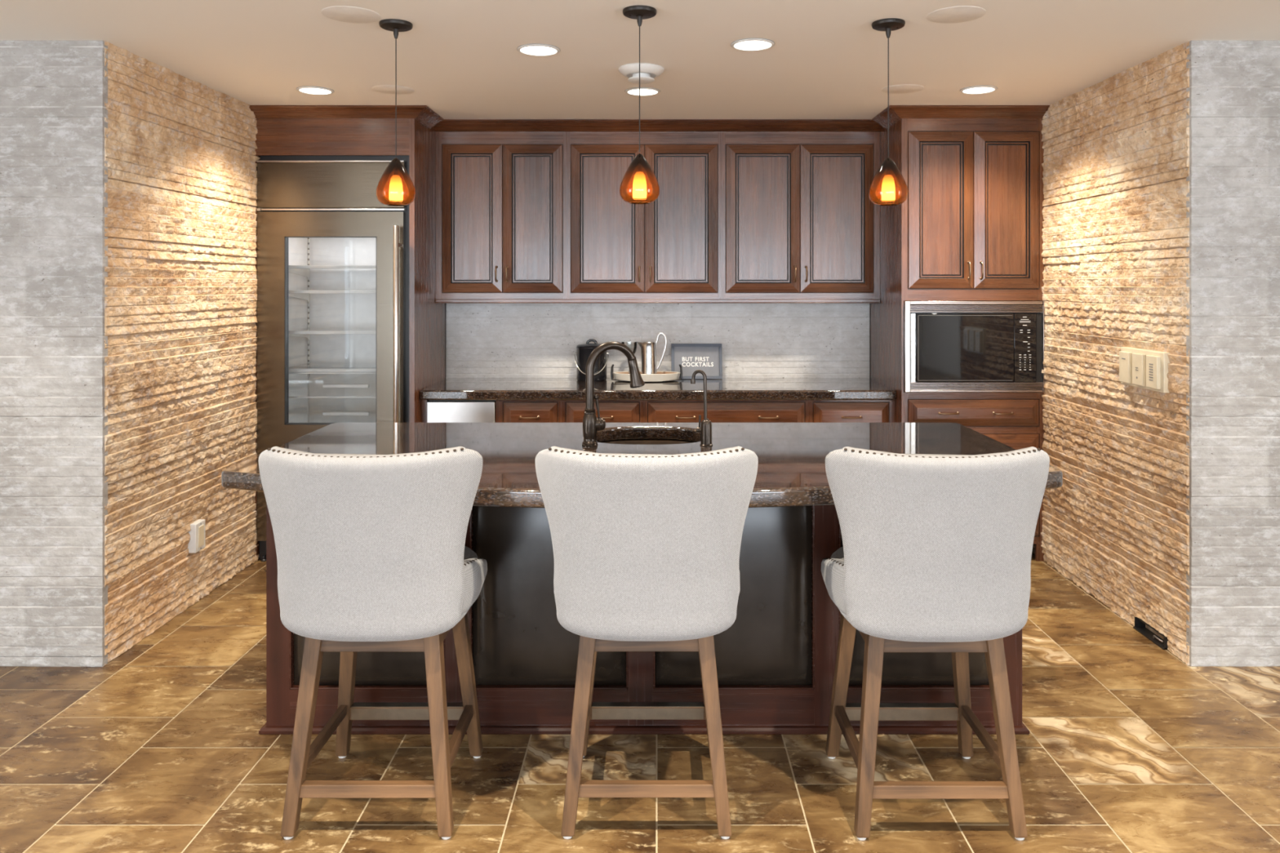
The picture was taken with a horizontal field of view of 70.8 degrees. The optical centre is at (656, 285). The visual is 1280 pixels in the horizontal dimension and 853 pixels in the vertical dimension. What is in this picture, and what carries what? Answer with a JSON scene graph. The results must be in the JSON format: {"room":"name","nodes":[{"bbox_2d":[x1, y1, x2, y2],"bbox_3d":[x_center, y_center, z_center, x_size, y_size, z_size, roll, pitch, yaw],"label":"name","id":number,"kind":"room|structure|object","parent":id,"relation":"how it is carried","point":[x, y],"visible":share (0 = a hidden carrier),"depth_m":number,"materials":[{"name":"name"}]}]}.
{"room":"kitchen","nodes":[
{"label":"kitchen","id":0,"kind":"room"},
{"bbox_2d":[0,40,107,666],"bbox_3d":[-3.606,0.273,3.657,2.800,2.495,0.156,0,0,0],"label":"wall","id":1,"kind":"structure","parent":0,"point":[54,93],"depth_m":3.58,"materials":[{"name":"stone"}]},
{"bbox_2d":[104,40,260,665],"bbox_3d":[-2.274,0.273,4.346,0.171,2.495,1.500,0,0,0],"label":"wall","id":2,"kind":"structure","parent":0,"point":[180,328],"depth_m":4.10,"materials":[{"name":"stone"}]},
{"bbox_2d":[186,519,204,553],"bbox_3d":[-2.195,1.196,4.292,0.050,0.137,0.093,0,0,0],"label":"wall outlet","id":3,"kind":"object","parent":2,"relation":"attached to","point":[197,542],"visible":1,"depth_m":4.26,"materials":[{"name":"white plastic"}]},
{"bbox_2d":[0,552,1279,852],"bbox_3d":[0.000,1.580,-0.700,10.200,0.120,13.000,0,0,0],"label":"floor","id":4,"kind":"structure","parent":0,"point":[1130,746],"depth_m":2.84,"materials":[{"name":"tile"}]},
{"bbox_2d":[256,155,408,561],"bbox_3d":[-1.782,0.397,5.237,0.830,2.246,0.750,0,0,0],"label":"refrigerator","id":5,"kind":"object","parent":4,"relation":"on","point":[333,258],"visible":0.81,"depth_m":4.94,"materials":[{"name":"metal"}]},
{"bbox_2d":[288,362,376,368],"bbox_3d":[-1.792,0.482,5.346,0.714,0.006,0.468,0,0,0],"label":"shelf","id":6,"kind":"object","parent":5,"relation":"attached to","point":[291,365],"depth_m":5.33,"materials":[{"name":"clear glass"}]},
{"bbox_2d":[291,328,376,330],"bbox_3d":[-1.792,0.268,5.346,0.714,0.006,0.468,0,0,0],"label":"shelf","id":7,"kind":"object","parent":5,"relation":"attached to","point":[292,329],"depth_m":5.40,"materials":[{"name":"clear glass"}]},
{"bbox_2d":[248,105,445,559],"bbox_3d":[-1.740,0.273,5.282,0.988,2.494,0.828,0,0,0],"label":"housing","id":8,"kind":"object","parent":4,"relation":"on","point":[282,130],"visible":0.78,"depth_m":4.96,"materials":[{"name":"brown wood"}]},
{"bbox_2d":[258,446,487,839],"bbox_3d":[-0.794,0.982,2.664,0.628,1.075,0.583,0,0,0],"label":"bar stool","id":9,"kind":"object","parent":4,"relation":"on","point":[372,555],"visible":1,"depth_m":2.45,"materials":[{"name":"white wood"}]},
{"bbox_2d":[421,400,498,422],"bbox_3d":[-1.114,1.083,5.371,0.439,0.873,0.590,0,0,0],"label":"ice maker","id":10,"kind":"object","parent":4,"relation":"on","point":[432,411],"visible":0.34,"depth_m":5.08,"materials":[{"name":"silver metal"}]},
{"bbox_2d":[498,400,561,422],"bbox_3d":[-0.715,1.083,5.357,0.356,0.873,0.637,0,0,0],"label":"drawer","id":11,"kind":"object","parent":4,"relation":"on","point":[509,411],"visible":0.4,"depth_m":5.08,"materials":[{"name":"brown wood"}]},
{"bbox_2d":[561,400,643,422],"bbox_3d":[-0.305,1.083,5.357,0.464,0.873,0.637,0,0,0],"label":"base cabinet","id":12,"kind":"object","parent":4,"relation":"on","point":[572,411],"visible":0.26,"depth_m":5.08,"materials":[{"name":"brown wood"}]},
{"bbox_2d":[258,439,1029,734],"bbox_3d":[-0.042,1.084,3.430,2.606,0.872,0.781,0,0,0],"label":"kitchen island","id":13,"kind":"object","parent":4,"relation":"on","point":[775,663],"visible":0.28,"depth_m":3.06,"materials":[{"name":"brown wood"}]},
{"bbox_2d":[221,422,1062,507],"bbox_3d":[-0.046,0.618,3.229,2.693,0.055,1.293,0,0,0],"label":"island countertop","id":14,"kind":"structure","parent":13,"relation":"on","point":[791,472],"depth_m":3.37,"materials":[{"name":"brown stone"}]},
{"bbox_2d":[582,341,644,446],"bbox_3d":[-0.161,0.400,3.356,0.248,0.381,0.060,0,0,-26],"label":"gooseneck faucet","id":15,"kind":"object","parent":14,"relation":"on","point":[592,424],"visible":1,"depth_m":3.31,"materials":[{"name":"brown metal"}]},
{"bbox_2d":[600,439,695,444],"bbox_3d":[-0.035,0.739,3.548,0.496,0.184,0.450,0,0,0],"label":"bar sink","id":16,"kind":"object","parent":14,"relation":"in","point":[637,442],"visible":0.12,"depth_m":3.75,"materials":[{"name":"brown metal"}]},
{"bbox_2d":[690,369,712,446],"bbox_3d":[0.166,0.451,3.315,0.082,0.278,0.047,0,0,0],"label":"filter faucet","id":17,"kind":"object","parent":14,"relation":"on","point":[705,429],"visible":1,"depth_m":3.31,"materials":[{"name":"brown metal"}]},
{"bbox_2d":[535,446,758,839],"bbox_3d":[-0.026,0.982,2.666,0.628,1.075,0.583,0,0,0],"label":"bar stool","id":18,"kind":"object","parent":4,"relation":"on","point":[646,547],"visible":1,"depth_m":2.44,"materials":[{"name":"fabric"}]},
{"bbox_2d":[643,400,808,422],"bbox_3d":[0.394,1.083,5.357,0.935,0.873,0.637,0,0,0],"label":"drawers","id":19,"kind":"object","parent":4,"relation":"on","point":[654,411],"visible":0.27,"depth_m":5.08,"materials":[{"name":"brown wood"}]},
{"bbox_2d":[419,377,896,399],"bbox_3d":[0.007,0.618,5.390,2.681,0.056,0.680,0,0,0],"label":"countertop","id":20,"kind":"structure","parent":19,"relation":"on","point":[449,388],"depth_m":5.08,"materials":[{"name":"brown stone"}]},
{"bbox_2d":[574,338,608,381],"bbox_3d":[-0.404,0.462,5.597,0.214,0.255,0.200,0,0,0],"label":"ice bucket","id":21,"kind":"object","parent":20,"relation":"on","point":[584,351],"visible":0.82,"depth_m":5.53,"materials":[{"name":"black metal"}]},
{"bbox_2d":[610,364,682,381],"bbox_3d":[-0.062,0.536,5.545,0.440,0.096,0.210,0,0,0],"label":"serving tray","id":22,"kind":"object","parent":20,"relation":"on","point":[620,375],"visible":0.87,"depth_m":5.48,"materials":[{"name":"white ceramic"}]},
{"bbox_2d":[621,342,637,355],"bbox_3d":[-0.170,0.465,5.575,0.100,0.222,0.100,0,0,0],"label":"coupe glass","id":23,"kind":"object","parent":22,"relation":"on","point":[634,351],"visible":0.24,"depth_m":5.55,"materials":[{"name":"clear glass"}]},
{"bbox_2d":[636,333,666,373],"bbox_3d":[-0.035,0.434,5.534,0.173,0.283,0.104,0,0,27],"label":"pitcher","id":24,"kind":"object","parent":22,"relation":"on","point":[648,349],"visible":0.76,"depth_m":5.51,"materials":[{"name":"metal"}]},
{"bbox_2d":[671,343,722,378],"bbox_3d":[0.252,0.479,5.669,0.320,0.218,0.071,0,0,0],"label":"sign","id":25,"kind":"object","parent":20,"relation":"on","point":[706,357],"visible":0.98,"depth_m":5.67,"materials":[{"name":"grey wood"}]},
{"bbox_2d":[808,400,895,422],"bbox_3d":[1.105,1.083,5.357,0.487,0.873,0.637,0,0,0],"label":"base cabinet","id":26,"kind":"object","parent":4,"relation":"on","point":[820,411],"visible":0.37,"depth_m":5.08,"materials":[{"name":"brown wood"}]},
{"bbox_2d":[821,446,1049,840],"bbox_3d":[0.782,0.982,2.660,0.628,1.075,0.583,0,0,0],"label":"bar stool","id":27,"kind":"object","parent":4,"relation":"on","point":[935,554],"visible":1,"depth_m":2.45,"materials":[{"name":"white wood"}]},
{"bbox_2d":[870,105,1049,561],"bbox_3d":[1.709,0.273,5.282,0.896,2.494,0.828,0,0,0],"label":"tall cabinet","id":28,"kind":"object","parent":4,"relation":"on","point":[968,227],"visible":0.57,"depth_m":4.95,"materials":[{"name":"brown wood"}]},
{"bbox_2d":[435,298,880,303],"bbox_3d":[0.007,0.097,5.439,2.681,0.024,0.052,0,0,0],"label":"trim","id":29,"kind":"structure","parent":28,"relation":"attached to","point":[437,300],"depth_m":5.42,"materials":[{"name":"brown wood"}]},
{"bbox_2d":[903,301,1044,392],"bbox_3d":[1.745,0.338,5.156,0.765,0.501,0.440,0,0,0],"label":"microwave","id":30,"kind":"object","parent":28,"relation":"in","point":[949,346],"visible":1,"depth_m":4.94,"materials":[{"name":"silver plastic"}]},
{"bbox_2d":[0,0,1279,119],"bbox_3d":[0.000,-1.035,-0.625,10.200,0.120,13.150,0,0,0],"label":"ceiling","id":31,"kind":"structure","parent":0,"point":[460,59],"depth_m":3.67,"materials":[{"name":"beige paint"}]},
{"bbox_2d":[296,85,334,94],"bbox_3d":[-1.704,-0.971,4.492,0.178,0.007,0.178,0,0,0],"label":"recessed light","id":32,"kind":"object","parent":31,"relation":"in","point":[307,89],"visible":1,"depth_m":4.48,"materials":[{"name":"white plastic"}]},
{"bbox_2d":[320,5,381,22],"bbox_3d":[-1.100,-0.974,3.242,0.204,0.002,0.204,0,0,0],"label":"ceiling speaker","id":33,"kind":"object","parent":31,"relation":"attached to","point":[340,13],"visible":1,"depth_m":3.23},
{"bbox_2d":[372,84,414,93],"bbox_3d":[-1.312,-0.974,4.485,0.204,0.002,0.204,0,0,0],"label":"ceiling speaker","id":34,"kind":"object","parent":31,"relation":"attached to","point":[389,89],"visible":0.96,"depth_m":4.47},
{"bbox_2d":[376,18,415,205],"bbox_3d":[-0.971,-0.636,3.352,0.142,0.676,0.142,0,0,0],"label":"pendant lamp","id":35,"kind":"object","parent":31,"relation":"hanging from","point":[395,183],"visible":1,"depth_m":3.32,"materials":[{"name":"orange glass"}]},
{"bbox_2d":[516,43,559,56],"bbox_3d":[-0.487,-0.971,3.718,0.178,0.007,0.178,0,0,0],"label":"recessed light","id":36,"kind":"object","parent":31,"relation":"in","point":[534,49],"visible":1,"depth_m":3.70,"materials":[{"name":"white plastic"}]},
{"bbox_2d":[619,4,659,204],"bbox_3d":[-0.060,-0.633,3.192,0.142,0.684,0.142,0,0,0],"label":"pendant lamp","id":37,"kind":"object","parent":31,"relation":"hanging from","point":[639,180],"visible":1,"depth_m":3.15,"materials":[{"name":"orange glass"}]},
{"bbox_2d":[617,62,664,84],"bbox_3d":[-0.069,-0.945,4.050,0.208,0.060,0.208,0,0,0],"label":"smoke detector","id":38,"kind":"object","parent":31,"relation":"attached to","point":[648,72],"visible":0.98,"depth_m":4.00,"materials":[{"name":"white plastic"}]},
{"bbox_2d":[625,87,660,95],"bbox_3d":[-0.070,-0.971,4.515,0.178,0.007,0.178,0,0,0],"label":"recessed light","id":39,"kind":"object","parent":31,"relation":"in","point":[634,91],"visible":0.99,"depth_m":4.50,"materials":[{"name":"white plastic"}]},
{"bbox_2d":[730,38,774,50],"bbox_3d":[0.388,-0.971,3.636,0.178,0.007,0.178,0,0,0],"label":"recessed light","id":40,"kind":"object","parent":31,"relation":"in","point":[745,44],"visible":1,"depth_m":3.63,"materials":[{"name":"white plastic"}]},
{"bbox_2d":[868,17,908,205],"bbox_3d":[0.861,-0.636,3.343,0.142,0.676,0.142,0,0,0],"label":"pendant lamp","id":41,"kind":"object","parent":31,"relation":"hanging from","point":[888,183],"visible":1,"depth_m":3.31,"materials":[{"name":"orange glass"}]},
{"bbox_2d":[881,84,924,93],"bbox_3d":[1.222,-0.974,4.469,0.204,0.002,0.204,0,0,0],"label":"ceiling speaker","id":42,"kind":"object","parent":31,"relation":"attached to","point":[904,88],"visible":0.98,"depth_m":4.46},
{"bbox_2d":[926,5,986,22],"bbox_3d":[1.078,-0.974,3.242,0.204,0.002,0.204,0,0,0],"label":"ceiling speaker","id":43,"kind":"object","parent":31,"relation":"attached to","point":[960,13],"visible":1,"depth_m":3.23},
{"bbox_2d":[960,85,997,93],"bbox_3d":[1.602,-0.971,4.477,0.178,0.007,0.178,0,0,0],"label":"recessed light","id":44,"kind":"object","parent":31,"relation":"in","point":[975,89],"visible":1,"depth_m":4.46,"materials":[{"name":"white plastic"}]},
{"bbox_2d":[445,303,870,378],"bbox_3d":[0.010,0.370,5.798,2.740,0.700,0.157,0,0,0],"label":"wall","id":45,"kind":"structure","parent":0,"point":[483,340],"depth_m":5.72,"materials":[{"name":"tile"}]},
{"bbox_2d":[435,132,566,298],"bbox_3d":[-0.938,-0.433,5.543,0.791,1.034,0.305,0,0,0],"label":"upper cabinet","id":46,"kind":"object","parent":45,"relation":"attached to","point":[501,197],"visible":0.99,"depth_m":5.43,"materials":[{"name":"brown wood"}]},
{"bbox_2d":[566,132,721,298],"bbox_3d":[-0.074,-0.433,5.543,0.937,1.034,0.305,0,0,0],"label":"upper cabinet","id":47,"kind":"object","parent":45,"relation":"attached to","point":[669,246],"visible":0.98,"depth_m":5.43,"materials":[{"name":"brown wood"}]},
{"bbox_2d":[721,132,879,298],"bbox_3d":[0.871,-0.433,5.543,0.954,1.034,0.305,0,0,0],"label":"upper cabinet","id":48,"kind":"object","parent":45,"relation":"attached to","point":[800,220],"visible":1,"depth_m":5.43,"materials":[{"name":"brown wood"}]},
{"bbox_2d":[433,119,882,132],"bbox_3d":[0.007,-0.950,5.357,2.681,0.048,0.155,0,0,0],"label":"trim","id":49,"kind":"structure","parent":48,"relation":"attached to","point":[446,125],"depth_m":5.36,"materials":[{"name":"brown wood"}]},
{"bbox_2d":[1031,40,1189,665],"bbox_3d":[2.197,0.273,4.346,0.173,2.495,1.500,0,0,0],"label":"wall","id":50,"kind":"structure","parent":0,"point":[1115,237],"depth_m":4.13,"materials":[{"name":"stone"}]},
{"bbox_2d":[1119,346,1170,392],"bbox_3d":[2.115,0.364,3.910,0.056,0.168,0.350,0,0,0],"label":"controls","id":51,"kind":"object","parent":50,"relation":"attached to","point":[1147,369],"visible":1,"depth_m":3.87,"materials":[{"name":"beige plastic"}]},
{"bbox_2d":[1133,617,1168,649],"bbox_3d":[2.147,1.495,3.870,0.072,0.050,0.236,0,0,0],"label":"inlet","id":52,"kind":"object","parent":50,"relation":"attached to","point":[1140,625],"visible":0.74,"depth_m":3.89,"materials":[{"name":"black plastic"}]},
{"bbox_2d":[1186,40,1279,666],"bbox_3d":[3.529,0.273,3.657,2.800,2.495,0.157,0,0,0],"label":"wall","id":53,"kind":"structure","parent":0,"point":[1233,343],"depth_m":3.58,"materials":[{"name":"stone"}]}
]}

